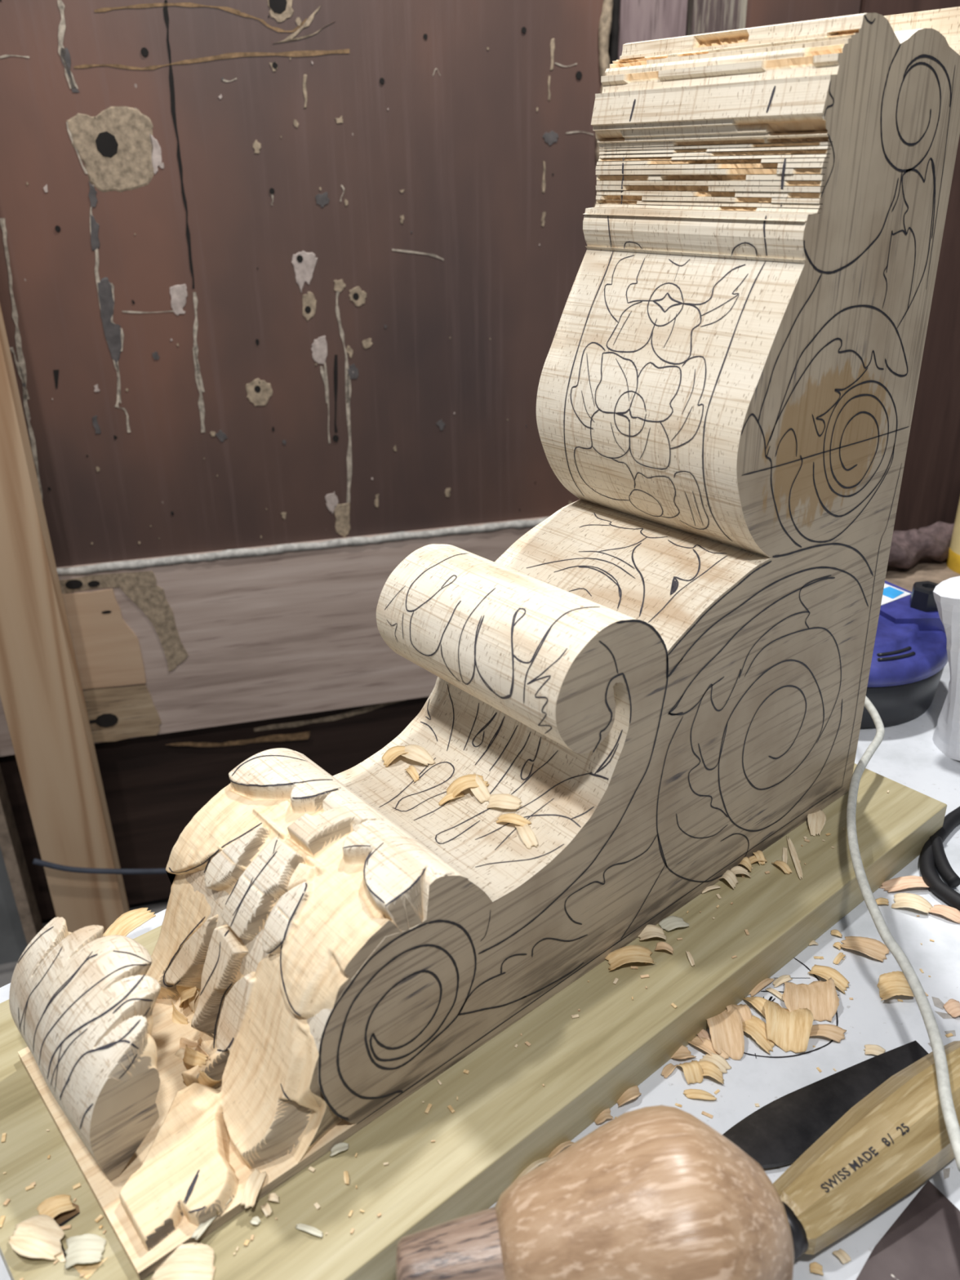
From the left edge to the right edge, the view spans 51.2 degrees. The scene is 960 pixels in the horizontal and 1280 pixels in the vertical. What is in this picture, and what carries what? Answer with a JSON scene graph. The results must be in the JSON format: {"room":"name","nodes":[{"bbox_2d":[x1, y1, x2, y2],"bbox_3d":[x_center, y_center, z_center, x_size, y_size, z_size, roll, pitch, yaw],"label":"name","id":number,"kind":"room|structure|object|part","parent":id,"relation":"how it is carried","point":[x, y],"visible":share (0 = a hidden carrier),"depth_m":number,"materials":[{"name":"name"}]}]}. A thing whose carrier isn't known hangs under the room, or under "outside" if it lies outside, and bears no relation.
{"room":"woodcarving workshop","nodes":[
{"label":"woodcarving workshop","id":0,"kind":"room"},
{"bbox_2d":[0,897,168,987],"bbox_3d":[0.270,0.633,0.953,9.000,0.050,9.000,-21,32,-35],"label":"floor","id":1,"kind":"structure","parent":0,"point":[6,970],"depth_m":1.43,"materials":[{"name":"concrete"}]},
{"bbox_2d":[0,766,43,964],"bbox_3d":[-0.749,0.032,1.141,0.300,0.910,0.038,-7,26,-13],"label":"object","id":2,"kind":"object","parent":1,"relation":"on","point":[20,921],"visible":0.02,"depth_m":1.31,"materials":[{"name":"brown wood"}]},
{"bbox_2d":[0,305,129,933],"bbox_3d":[-0.533,-0.219,1.075,0.087,1.410,0.042,-7,26,-13],"label":"timber post","id":3,"kind":"object","parent":1,"relation":"on","point":[42,695],"visible":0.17,"depth_m":1.19,"materials":[{"name":"brown wood"}]},
{"bbox_2d":[32,857,166,874],"bbox_3d":[-0.455,0.284,1.277,0.208,0.056,0.016,-6,26,-10],"label":"cable","id":4,"kind":"object","parent":3,"relation":"attached to","point":[36,861],"visible":0.76,"depth_m":1.28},
{"bbox_2d":[0,661,959,1279],"bbox_3d":[0.273,0.398,0.760,1.520,0.538,0.598,-21,32,-35],"label":"workbench","id":5,"kind":"object","parent":1,"relation":"on","point":[908,755],"depth_m":0.52,"materials":[{"name":"laminate"}]},
{"bbox_2d":[0,763,946,1279],"bbox_3d":[0.015,0.172,0.604,0.590,0.028,0.246,-21,32,-35],"label":"plank","id":6,"kind":"object","parent":5,"relation":"on","point":[504,1121],"visible":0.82,"depth_m":0.48,"materials":[{"name":"wood"}]},
{"bbox_2d":[8,1214,64,1260],"bbox_3d":[-0.184,0.248,0.415,0.026,0.005,0.017,6,27,15],"label":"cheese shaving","id":7,"kind":"object","parent":6,"relation":"on","point":[39,1236],"visible":1,"depth_m":0.41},
{"bbox_2d":[36,1194,75,1218],"bbox_3d":[-0.180,0.242,0.427,0.015,0.005,0.010,-15,29,-26],"label":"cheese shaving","id":8,"kind":"object","parent":6,"relation":"on","point":[51,1206],"visible":1,"depth_m":0.43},
{"bbox_2d":[64,1233,106,1268],"bbox_3d":[-0.162,0.250,0.410,0.016,0.004,0.013,-3,26,-5],"label":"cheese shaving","id":9,"kind":"object","parent":6,"relation":"on","point":[88,1248],"visible":1,"depth_m":0.41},
{"bbox_2d":[102,907,155,936],"bbox_3d":[-0.205,0.166,0.587,0.017,0.005,0.032,16,30,32],"label":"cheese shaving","id":10,"kind":"object","parent":6,"relation":"on","point":[129,921],"visible":0.83,"depth_m":0.59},
{"bbox_2d":[151,1242,214,1279],"bbox_3d":[-0.119,0.253,0.401,0.027,0.005,0.022,-2,26,-2],"label":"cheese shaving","id":11,"kind":"object","parent":6,"relation":"on","point":[193,1260],"visible":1,"depth_m":0.40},
{"bbox_2d":[249,1216,260,1225],"bbox_3d":[-0.095,0.245,0.422,0.004,0.002,0.004,9,27,21],"label":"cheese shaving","id":12,"kind":"object","parent":6,"relation":"on","point":[255,1220],"visible":1,"depth_m":0.42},
{"bbox_2d":[260,1202,271,1217],"bbox_3d":[-0.091,0.242,0.426,0.003,0.002,0.006,-19,31,-32],"label":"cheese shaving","id":13,"kind":"object","parent":6,"relation":"on","point":[267,1210],"visible":1,"depth_m":0.43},
{"bbox_2d":[267,1192,279,1202],"bbox_3d":[-0.089,0.240,0.431,0.006,0.002,0.004,4,26,10],"label":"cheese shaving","id":14,"kind":"object","parent":6,"relation":"on","point":[273,1197],"visible":1,"depth_m":0.43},
{"bbox_2d":[294,1223,323,1237],"bbox_3d":[-0.071,0.246,0.418,0.013,0.002,0.003,8,27,19],"label":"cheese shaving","id":15,"kind":"object","parent":6,"relation":"on","point":[312,1230],"visible":1,"depth_m":0.42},
{"bbox_2d":[329,1142,349,1156],"bbox_3d":[-0.063,0.229,0.451,0.010,0.003,0.004,-12,28,-22],"label":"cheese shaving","id":16,"kind":"object","parent":6,"relation":"on","point":[343,1146],"visible":1,"depth_m":0.45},
{"bbox_2d":[343,1170,349,1184],"bbox_3d":[-0.059,0.236,0.440,0.002,0.001,0.007,-6,26,-11],"label":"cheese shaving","id":17,"kind":"object","parent":6,"relation":"on","point":[346,1178],"visible":1,"depth_m":0.44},
{"bbox_2d":[8,6,959,1279],"bbox_3d":[0.009,-0.052,0.500,0.517,0.466,0.146,-21,32,-35],"label":"corbel","id":18,"kind":"object","parent":6,"relation":"on","point":[667,673],"visible":1,"depth_m":0.51,"materials":[{"name":"wood"}]},
{"bbox_2d":[170,1000,187,1024],"bbox_3d":[-0.158,0.194,0.516,0.008,0.009,0.020,-23,33,-38],"label":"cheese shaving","id":19,"kind":"object","parent":18,"relation":"on","point":[177,1017],"visible":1,"depth_m":0.52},
{"bbox_2d":[174,1048,185,1059],"bbox_3d":[-0.147,0.205,0.496,0.008,0.005,0.006,11,28,24],"label":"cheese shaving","id":20,"kind":"object","parent":18,"relation":"on","point":[180,1053],"visible":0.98,"depth_m":0.49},
{"bbox_2d":[176,985,196,1008],"bbox_3d":[-0.151,0.183,0.519,0.010,0.016,0.014,-10,27,-18],"label":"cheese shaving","id":21,"kind":"object","parent":18,"relation":"on","point":[185,993],"visible":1,"depth_m":0.52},
{"bbox_2d":[179,1037,200,1048],"bbox_3d":[-0.147,0.203,0.500,0.014,0.008,0.007,10,28,22],"label":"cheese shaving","id":22,"kind":"object","parent":18,"relation":"on","point":[183,1042],"visible":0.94,"depth_m":0.50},
{"bbox_2d":[187,990,199,1012],"bbox_3d":[-0.148,0.186,0.518,0.005,0.008,0.009,7,27,16],"label":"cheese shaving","id":23,"kind":"object","parent":18,"relation":"on","point":[191,1001],"visible":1,"depth_m":0.52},
{"bbox_2d":[182,1044,208,1066],"bbox_3d":[-0.139,0.202,0.485,0.007,0.025,0.034,-19,31,-33],"label":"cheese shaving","id":24,"kind":"object","parent":18,"relation":"on","point":[192,1057],"visible":1,"depth_m":0.48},
{"bbox_2d":[195,1037,209,1058],"bbox_3d":[-0.136,0.200,0.487,0.005,0.022,0.034,-13,28,-22],"label":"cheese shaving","id":25,"kind":"object","parent":18,"relation":"on","point":[198,1048],"visible":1,"depth_m":0.48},
{"bbox_2d":[196,1071,221,1087],"bbox_3d":[-0.128,0.206,0.471,0.011,0.012,0.006,-3,26,-4],"label":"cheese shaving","id":26,"kind":"object","parent":18,"relation":"on","point":[203,1079],"visible":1,"depth_m":0.47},
{"bbox_2d":[191,1197,231,1239],"bbox_3d":[-0.112,0.241,0.418,0.004,0.002,0.022,13,29,27],"label":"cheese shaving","id":27,"kind":"object","parent":18,"relation":"on","point":[202,1228],"visible":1,"depth_m":0.41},
{"bbox_2d":[240,1168,266,1208],"bbox_3d":[-0.097,0.234,0.428,0.007,0.004,0.018,3,26,9],"label":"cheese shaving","id":28,"kind":"object","parent":18,"relation":"on","point":[254,1183],"visible":1,"depth_m":0.43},
{"bbox_2d":[382,746,408,767],"bbox_3d":[-0.046,0.067,0.578,0.019,0.009,0.009,-10,27,-17],"label":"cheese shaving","id":29,"kind":"object","parent":18,"relation":"on","point":[393,753],"visible":1,"depth_m":0.58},
{"bbox_2d":[404,765,419,782],"bbox_3d":[-0.039,0.074,0.564,0.005,0.006,0.014,-15,29,-26],"label":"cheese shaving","id":30,"kind":"object","parent":18,"relation":"on","point":[411,770],"visible":1,"depth_m":0.56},
{"bbox_2d":[401,744,435,765],"bbox_3d":[-0.039,0.066,0.574,0.029,0.009,0.010,16,31,32],"label":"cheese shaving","id":31,"kind":"object","parent":18,"relation":"on","point":[416,753],"visible":1,"depth_m":0.57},
{"bbox_2d":[438,792,464,805],"bbox_3d":[-0.015,0.086,0.541,0.015,0.005,0.005,-9,27,-17],"label":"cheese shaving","id":32,"kind":"object","parent":18,"relation":"on","point":[448,797],"visible":1,"depth_m":0.54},
{"bbox_2d":[446,773,488,799],"bbox_3d":[-0.006,0.080,0.543,0.023,0.010,0.010,-6,26,-9],"label":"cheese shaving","id":33,"kind":"object","parent":18,"relation":"on","point":[460,784],"visible":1,"depth_m":0.54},
{"bbox_2d":[469,772,490,803],"bbox_3d":[-0.002,0.079,0.542,0.009,0.008,0.023,-13,28,-22],"label":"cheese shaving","id":34,"kind":"object","parent":18,"relation":"on","point":[481,793],"visible":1,"depth_m":0.54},
{"bbox_2d":[486,793,521,809],"bbox_3d":[0.013,0.086,0.528,0.020,0.008,0.009,10,28,22],"label":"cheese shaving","id":35,"kind":"object","parent":18,"relation":"on","point":[504,801],"visible":1,"depth_m":0.53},
{"bbox_2d":[495,813,531,826],"bbox_3d":[0.017,0.093,0.516,0.020,0.007,0.006,12,29,26],"label":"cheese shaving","id":36,"kind":"object","parent":18,"relation":"on","point":[516,819],"visible":1,"depth_m":0.52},
{"bbox_2d":[514,823,537,848],"bbox_3d":[0.023,0.099,0.508,0.007,0.006,0.020,-9,27,-16],"label":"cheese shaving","id":37,"kind":"object","parent":18,"relation":"on","point":[526,833],"visible":1,"depth_m":0.51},
{"bbox_2d":[548,1140,573,1157],"bbox_3d":[0.037,0.243,0.481,0.018,0.005,0.009,-17,30,-30],"label":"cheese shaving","id":38,"kind":"object","parent":6,"relation":"on","point":[562,1146],"visible":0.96,"depth_m":0.48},
{"bbox_2d":[604,945,656,970],"bbox_3d":[0.083,0.175,0.553,0.028,0.006,0.013,-5,26,-8],"label":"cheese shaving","id":39,"kind":"object","parent":6,"relation":"on","point":[630,953],"visible":1,"depth_m":0.55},
{"bbox_2d":[637,924,666,940],"bbox_3d":[0.098,0.167,0.571,0.017,0.005,0.010,-1,26,1],"label":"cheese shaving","id":40,"kind":"object","parent":6,"relation":"on","point":[650,931],"visible":1,"depth_m":0.57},
{"bbox_2d":[654,941,673,953],"bbox_3d":[0.103,0.172,0.561,0.010,0.004,0.006,8,27,19],"label":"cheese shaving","id":41,"kind":"object","parent":6,"relation":"on","point":[660,945],"visible":1,"depth_m":0.56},
{"bbox_2d":[658,915,688,931],"bbox_3d":[0.112,0.164,0.580,0.016,0.003,0.010,-9,27,-15],"label":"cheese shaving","id":42,"kind":"object","parent":6,"relation":"on","point":[671,922],"visible":1,"depth_m":0.58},
{"bbox_2d":[685,951,694,966],"bbox_3d":[0.117,0.176,0.555,0.003,0.002,0.012,-3,26,-4],"label":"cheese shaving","id":43,"kind":"object","parent":6,"relation":"on","point":[690,957],"visible":1,"depth_m":0.56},
{"bbox_2d":[702,884,720,893],"bbox_3d":[0.140,0.151,0.608,0.014,0.002,0.003,-11,27,-19],"label":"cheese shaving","id":44,"kind":"object","parent":6,"relation":"on","point":[715,886],"visible":1,"depth_m":0.61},
{"bbox_2d":[718,869,738,888],"bbox_3d":[0.152,0.146,0.613,0.009,0.005,0.015,-19,31,-32],"label":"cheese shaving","id":45,"kind":"object","parent":6,"relation":"on","point":[729,875],"visible":1,"depth_m":0.61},
{"bbox_2d":[730,866,751,877],"bbox_3d":[0.160,0.143,0.618,0.014,0.005,0.007,1,26,4],"label":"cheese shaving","id":46,"kind":"object","parent":6,"relation":"on","point":[736,869],"visible":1,"depth_m":0.62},
{"bbox_2d":[738,856,751,871],"bbox_3d":[0.165,0.140,0.625,0.010,0.006,0.009,7,27,16],"label":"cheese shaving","id":47,"kind":"object","parent":6,"relation":"on","point":[745,861],"visible":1,"depth_m":0.62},
{"bbox_2d":[748,854,767,864],"bbox_3d":[0.175,0.138,0.631,0.012,0.003,0.006,-4,26,-6],"label":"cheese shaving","id":48,"kind":"object","parent":6,"relation":"on","point":[753,859],"visible":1,"depth_m":0.63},
{"bbox_2d":[752,849,764,864],"bbox_3d":[0.175,0.136,0.633,0.006,0.004,0.014,-6,26,-11],"label":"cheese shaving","id":49,"kind":"object","parent":6,"relation":"on","point":[758,854],"visible":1,"depth_m":0.63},
{"bbox_2d":[771,860,791,874],"bbox_3d":[0.188,0.141,0.624,0.006,0.003,0.014,-15,29,-26],"label":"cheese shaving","id":50,"kind":"object","parent":6,"relation":"on","point":[784,867],"visible":1,"depth_m":0.62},
{"bbox_2d":[782,846,787,863],"bbox_3d":[0.193,0.137,0.635,0.003,0.001,0.019,6,27,14],"label":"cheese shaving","id":51,"kind":"object","parent":6,"relation":"on","point":[784,857],"visible":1,"depth_m":0.64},
{"bbox_2d":[786,835,802,879],"bbox_3d":[0.199,0.137,0.634,0.004,0.002,0.044,1,26,5],"label":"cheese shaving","id":52,"kind":"object","parent":6,"relation":"on","point":[793,851],"visible":1,"depth_m":0.63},
{"bbox_2d":[807,808,826,836],"bbox_3d":[0.223,0.120,0.665,0.012,0.005,0.032,8,27,18],"label":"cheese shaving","id":53,"kind":"object","parent":6,"relation":"on","point":[816,820],"visible":1,"depth_m":0.66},
{"bbox_2d":[0,790,953,1279],"bbox_3d":[0.159,0.206,0.525,0.805,0.029,0.254,-13,28,-22],"label":"crumbs","id":54,"kind":"object","parent":5,"relation":"on","point":[317,1206],"visible":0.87,"depth_m":0.47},
{"bbox_2d":[515,1156,551,1179],"bbox_3d":[0.021,0.246,0.471,0.034,0.009,0.015,-16,29,-28],"label":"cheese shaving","id":55,"kind":"object","parent":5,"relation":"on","point":[536,1163],"visible":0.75,"depth_m":0.47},
{"bbox_2d":[395,1105,794,1279],"bbox_3d":[0.048,0.240,0.380,0.151,0.096,0.095,-12,28,-21],"label":"mallet","id":56,"kind":"object","parent":5,"relation":"on","point":[651,1193],"visible":1,"depth_m":0.37,"materials":[{"name":"brown wood"}]},
{"bbox_3d":[-0.010,0.245,0.385,0.042,0.043,0.043,-7,26,-4],"label":"handle","id":57,"kind":"part","parent":56,"relation":"part of","materials":[{"name":"brown wood"}]},
{"bbox_2d":[594,1107,613,1124],"bbox_3d":[0.061,0.235,0.497,0.011,0.004,0.009,-12,28,-22],"label":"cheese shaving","id":58,"kind":"object","parent":5,"relation":"on","point":[605,1114],"visible":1,"depth_m":0.50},
{"bbox_2d":[617,1085,641,1106],"bbox_3d":[0.074,0.229,0.509,0.015,0.006,0.017,-5,26,-7],"label":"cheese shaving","id":59,"kind":"object","parent":5,"relation":"on","point":[633,1092],"visible":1,"depth_m":0.51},
{"bbox_2d":[661,1062,677,1078],"bbox_3d":[0.099,0.224,0.522,0.005,0.002,0.011,20,33,38],"label":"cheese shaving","id":60,"kind":"object","parent":5,"relation":"on","point":[668,1069],"visible":1,"depth_m":0.52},
{"bbox_2d":[670,1044,696,1058],"bbox_3d":[0.106,0.218,0.530,0.012,0.004,0.012,-17,30,-30],"label":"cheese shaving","id":61,"kind":"object","parent":5,"relation":"on","point":[682,1052],"visible":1,"depth_m":0.53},
{"bbox_2d":[675,1060,703,1084],"bbox_3d":[0.109,0.223,0.519,0.010,0.006,0.014,-8,26,-14],"label":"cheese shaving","id":62,"kind":"object","parent":5,"relation":"on","point":[692,1070],"visible":1,"depth_m":0.52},
{"bbox_2d":[683,1088,716,1100],"bbox_3d":[0.111,0.230,0.507,0.017,0.002,0.006,3,26,9],"label":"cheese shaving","id":63,"kind":"object","parent":5,"relation":"on","point":[689,1093],"visible":1,"depth_m":0.51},
{"bbox_2d":[697,1028,711,1042],"bbox_3d":[0.120,0.214,0.540,0.006,0.003,0.016,-12,27,-21],"label":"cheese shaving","id":64,"kind":"object","parent":5,"relation":"on","point":[704,1033],"visible":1,"depth_m":0.54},
{"bbox_2d":[688,1035,728,1058],"bbox_3d":[0.121,0.217,0.533,0.023,0.004,0.008,21,34,39],"label":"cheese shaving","id":65,"kind":"object","parent":5,"relation":"on","point":[707,1046],"visible":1,"depth_m":0.53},
{"bbox_2d":[698,1060,724,1084],"bbox_3d":[0.119,0.224,0.518,0.016,0.005,0.009,11,28,25],"label":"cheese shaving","id":66,"kind":"object","parent":5,"relation":"on","point":[709,1068],"visible":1,"depth_m":0.52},
{"bbox_2d":[698,1053,731,1073],"bbox_3d":[0.123,0.221,0.524,0.016,0.004,0.008,16,31,32],"label":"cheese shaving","id":67,"kind":"object","parent":5,"relation":"on","point":[716,1059],"visible":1,"depth_m":0.52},
{"bbox_2d":[706,1004,744,1060],"bbox_3d":[0.132,0.209,0.543,0.020,0.008,0.037,0,26,2],"label":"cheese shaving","id":68,"kind":"object","parent":5,"relation":"on","point":[726,1030],"visible":0.98,"depth_m":0.54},
{"bbox_2d":[726,1004,751,1022],"bbox_3d":[0.142,0.205,0.555,0.013,0.006,0.016,-3,26,-4],"label":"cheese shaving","id":69,"kind":"object","parent":5,"relation":"on","point":[744,1011],"visible":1,"depth_m":0.55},
{"bbox_2d":[742,996,768,1017],"bbox_3d":[0.155,0.204,0.557,0.010,0.006,0.022,-16,29,-27],"label":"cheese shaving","id":70,"kind":"object","parent":5,"relation":"on","point":[757,1002],"visible":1,"depth_m":0.56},
{"bbox_2d":[742,1014,774,1054],"bbox_3d":[0.149,0.212,0.541,0.014,0.005,0.028,-17,30,-30],"label":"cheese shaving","id":71,"kind":"object","parent":5,"relation":"on","point":[755,1027],"visible":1,"depth_m":0.54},
{"bbox_2d":[747,977,776,996],"bbox_3d":[0.161,0.198,0.573,0.024,0.003,0.004,-20,31,-33],"label":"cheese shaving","id":72,"kind":"object","parent":5,"relation":"on","point":[762,984],"visible":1,"depth_m":0.57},
{"bbox_2d":[764,986,783,1000],"bbox_3d":[0.168,0.201,0.568,0.003,0.002,0.013,-21,32,-35],"label":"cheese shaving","id":73,"kind":"object","parent":5,"relation":"on","point":[777,993],"visible":1,"depth_m":0.57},
{"bbox_2d":[772,974,792,987],"bbox_3d":[0.174,0.196,0.577,0.014,0.002,0.005,-14,28,-25],"label":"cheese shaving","id":74,"kind":"object","parent":5,"relation":"on","point":[784,978],"visible":1,"depth_m":0.58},
{"bbox_2d":[763,1000,813,1053],"bbox_3d":[0.167,0.207,0.544,0.026,0.012,0.033,6,27,15],"label":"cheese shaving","id":75,"kind":"object","parent":5,"relation":"on","point":[790,1031],"visible":1,"depth_m":0.54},
{"bbox_2d":[782,977,839,1021],"bbox_3d":[0.184,0.200,0.561,0.031,0.008,0.033,5,26,13],"label":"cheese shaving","id":76,"kind":"object","parent":5,"relation":"on","point":[821,998],"visible":1,"depth_m":0.56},
{"bbox_2d":[808,940,817,945],"bbox_3d":[0.200,0.183,0.604,0.007,0.002,0.004,-3,26,-4],"label":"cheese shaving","id":77,"kind":"object","parent":5,"relation":"on","point":[813,942],"visible":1,"depth_m":0.60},
{"bbox_2d":[809,1262,823,1275],"bbox_3d":[0.143,0.268,0.427,0.006,0.002,0.005,5,26,13],"label":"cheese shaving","id":78,"kind":"object","parent":5,"relation":"on","point":[815,1268],"visible":1,"depth_m":0.43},
{"bbox_3d":[0.170,0.233,0.495,0.143,0.006,0.032,-13,28,-22],"label":"gouge blade","id":79,"kind":"part","parent":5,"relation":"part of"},
{"bbox_2d":[809,1023,846,1043],"bbox_3d":[0.186,0.212,0.540,0.023,0.004,0.009,3,26,10],"label":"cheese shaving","id":80,"kind":"object","parent":5,"relation":"on","point":[833,1032],"visible":1,"depth_m":0.54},
{"bbox_2d":[808,964,849,993],"bbox_3d":[0.201,0.194,0.576,0.024,0.005,0.011,22,34,40],"label":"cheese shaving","id":81,"kind":"object","parent":5,"relation":"on","point":[841,982],"visible":1,"depth_m":0.58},
{"bbox_2d":[831,929,842,937],"bbox_3d":[0.217,0.179,0.610,0.007,0.002,0.005,12,29,26],"label":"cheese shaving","id":82,"kind":"object","parent":5,"relation":"on","point":[835,932],"visible":1,"depth_m":0.61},
{"bbox_2d":[832,942,841,950],"bbox_3d":[0.214,0.183,0.601,0.005,0.002,0.005,18,32,35],"label":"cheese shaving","id":83,"kind":"object","parent":5,"relation":"on","point":[837,944],"visible":1,"depth_m":0.60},
{"bbox_2d":[833,951,845,964],"bbox_3d":[0.212,0.188,0.592,0.003,0.002,0.012,21,33,38],"label":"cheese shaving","id":84,"kind":"object","parent":5,"relation":"on","point":[839,957],"visible":1,"depth_m":0.59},
{"bbox_2d":[832,1248,851,1264],"bbox_3d":[0.156,0.266,0.432,0.005,0.002,0.007,-17,30,-30],"label":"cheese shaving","id":85,"kind":"object","parent":5,"relation":"on","point":[844,1258],"visible":1,"depth_m":0.43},
{"bbox_2d":[840,936,888,961],"bbox_3d":[0.229,0.183,0.598,0.027,0.005,0.015,12,28,25],"label":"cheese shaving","id":86,"kind":"object","parent":5,"relation":"on","point":[874,948],"visible":0.99,"depth_m":0.60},
{"bbox_2d":[773,1040,959,1260],"bbox_3d":[0.187,0.232,0.462,0.156,0.038,0.038,-17,30,-29],"label":"handle","id":87,"kind":"object","parent":5,"relation":"on","point":[894,1139],"visible":0.87,"depth_m":0.44,"materials":[{"name":"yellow wood"}]},
{"bbox_2d":[863,1044,885,1055],"bbox_3d":[0.209,0.217,0.530,0.011,0.002,0.007,5,26,13],"label":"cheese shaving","id":88,"kind":"object","parent":5,"relation":"on","point":[870,1049],"visible":1,"depth_m":0.53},
{"bbox_2d":[875,897,888,905],"bbox_3d":[0.255,0.166,0.635,0.010,0.002,0.006,0,26,2],"label":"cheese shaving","id":89,"kind":"object","parent":5,"relation":"on","point":[879,900],"visible":0.86,"depth_m":0.64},
{"bbox_2d":[876,970,914,1000],"bbox_3d":[0.236,0.197,0.568,0.024,0.006,0.018,-2,26,-2],"label":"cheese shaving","id":90,"kind":"object","parent":5,"relation":"on","point":[890,984],"visible":0.91,"depth_m":0.57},
{"bbox_2d":[846,695,959,1171],"bbox_3d":[0.236,0.132,0.589,0.035,0.028,0.380,5,26,13],"label":"cord","id":91,"kind":"object","parent":5,"relation":"on","point":[952,1125],"visible":0.94,"depth_m":0.53,"materials":[{"name":"plastic"}]},
{"bbox_2d":[860,580,947,728],"bbox_3d":[0.315,-0.003,0.884,0.183,0.090,0.183,-21,32,-35],"label":"container","id":92,"kind":"object","parent":5,"relation":"on","point":[909,658],"visible":0.39,"depth_m":0.83,"materials":[{"name":"blue plastic"}]},
{"bbox_3d":[0.314,-0.014,0.878,0.183,0.028,0.183,-21,32,-35],"label":"lid","id":93,"kind":"part","parent":92,"relation":"part of","materials":[{"name":"blue plastic"}]},
{"bbox_3d":[0.389,-0.038,0.872,0.024,0.020,0.028,-21,32,-35],"label":"knob","id":94,"kind":"part","parent":92,"relation":"part of","materials":[{"name":"black plastic"}]},
{"bbox_2d":[879,875,928,892],"bbox_3d":[0.278,0.158,0.648,0.040,0.005,0.011,-4,26,-5],"label":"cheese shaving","id":95,"kind":"object","parent":5,"relation":"on","point":[900,883],"visible":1,"depth_m":0.65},
{"bbox_3d":[0.190,0.270,0.422,0.084,0.002,0.047,-21,32,-35],"label":"scraper blade","id":96,"kind":"part","parent":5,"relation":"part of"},
{"bbox_2d":[891,893,933,913],"bbox_3d":[0.273,0.166,0.631,0.024,0.005,0.015,10,28,21],"label":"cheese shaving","id":97,"kind":"object","parent":5,"relation":"on","point":[917,902],"visible":1,"depth_m":0.63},
{"bbox_2d":[884,556,959,591],"bbox_3d":[0.451,-0.064,1.095,0.220,0.012,0.120,-12,28,-22],"label":"dusty offcut","id":98,"kind":"object","parent":5,"relation":"on","point":[926,569],"visible":0.09,"depth_m":1.10,"materials":[{"name":"brown wood"}]},
{"bbox_2d":[887,521,955,569],"bbox_3d":[0.453,-0.096,1.099,0.216,0.046,0.046,-12,28,-22],"label":"rag","id":99,"kind":"object","parent":98,"relation":"on","point":[933,541],"visible":0.49,"depth_m":1.09,"materials":[{"name":"fabric"}]},
{"bbox_2d":[919,806,959,911],"bbox_3d":[0.319,0.141,0.675,0.041,0.012,0.136,10,28,21],"label":"cable","id":100,"kind":"object","parent":5,"relation":"on","point":[932,855],"visible":1,"depth_m":0.65,"materials":[{"name":"rubber"}]},
{"bbox_2d":[928,904,959,923],"bbox_3d":[0.290,0.170,0.624,0.023,0.004,0.011,16,31,32],"label":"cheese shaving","id":101,"kind":"object","parent":5,"relation":"on","point":[952,913],"visible":1,"depth_m":0.62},
{"bbox_2d":[932,576,959,760],"bbox_3d":[0.383,0.023,0.772,0.072,0.143,0.070,-21,32,-35],"label":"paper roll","id":102,"kind":"object","parent":5,"relation":"on","point":[946,736],"visible":1,"depth_m":0.76,"materials":[{"name":"paper"}]},
{"bbox_2d":[942,998,959,1017],"bbox_3d":[0.263,0.204,0.554,0.011,0.004,0.012,-8,26,-14],"label":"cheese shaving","id":103,"kind":"object","parent":5,"relation":"on","point":[952,1006],"visible":1,"depth_m":0.56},
{"bbox_2d":[946,498,959,573],"bbox_3d":[0.555,-0.189,1.059,0.075,0.265,0.075,-21,32,-35],"label":"bottle","id":104,"kind":"object","parent":5,"relation":"on","point":[953,562],"visible":0.71,"depth_m":1.10,"materials":[{"name":"plastic"}]},
{"bbox_2d":[860,666,944,728],"bbox_3d":[0.315,0.017,0.893,0.180,0.046,0.180,-21,32,-35],"label":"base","id":105,"kind":"object","parent":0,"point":[899,695],"depth_m":0.81,"materials":[{"name":"black plastic"}]},
{"bbox_3d":[0.719,-1.053,1.199,5.975,2.760,2.950,-21,32,-35],"label":"wall","id":106,"kind":"structure","parent":0,"visible":0},
{"bbox_2d":[0,0,619,919],"bbox_3d":[-0.441,-0.464,1.038,1.237,1.840,0.046,-7,26,-13],"label":"door","id":107,"kind":"structure","parent":106,"relation":"in","point":[286,286],"depth_m":1.15,"materials":[{"name":"brown paint"}]},
{"bbox_3d":[-0.439,0.237,1.384,1.217,0.278,0.023,-7,26,-13],"label":"panel","id":108,"kind":"part","parent":107,"relation":"part of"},
{"bbox_3d":[-0.440,0.011,1.260,1.217,0.237,0.032,-7,26,-13],"label":"rail","id":109,"kind":"part","parent":107,"relation":"part of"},
{"bbox_3d":[-0.293,-0.106,1.230,0.917,0.013,0.012,-7,26,-13],"label":"bead moulding","id":110,"kind":"part","parent":107,"relation":"part of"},
{"bbox_2d":[608,0,687,59],"bbox_3d":[0.187,-0.545,1.203,0.078,1.860,0.062,-7,26,-13],"label":"trim","id":111,"kind":"structure","parent":106,"relation":"attached to","point":[639,20],"depth_m":1.10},
{"bbox_2d":[685,0,746,35],"bbox_3d":[0.264,-0.555,1.221,0.064,1.860,0.060,-7,26,-13],"label":"trim","id":112,"kind":"structure","parent":106,"relation":"attached to","point":[703,16],"depth_m":1.12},
{"bbox_2d":[745,0,860,28],"bbox_3d":[0.366,-0.570,1.247,0.146,1.860,0.054,-7,26,-13],"label":"trim","id":113,"kind":"structure","parent":106,"relation":"attached to","point":[759,13],"depth_m":1.14,"materials":[{"name":"brown paint"}]},
{"bbox_2d":[858,0,959,531],"bbox_3d":[2.191,-0.805,1.657,3.614,1.860,0.056,-7,26,-13],"label":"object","id":114,"kind":"structure","parent":106,"relation":"attached to","point":[930,491],"depth_m":1.40,"materials":[{"name":"wood"}]}
]}

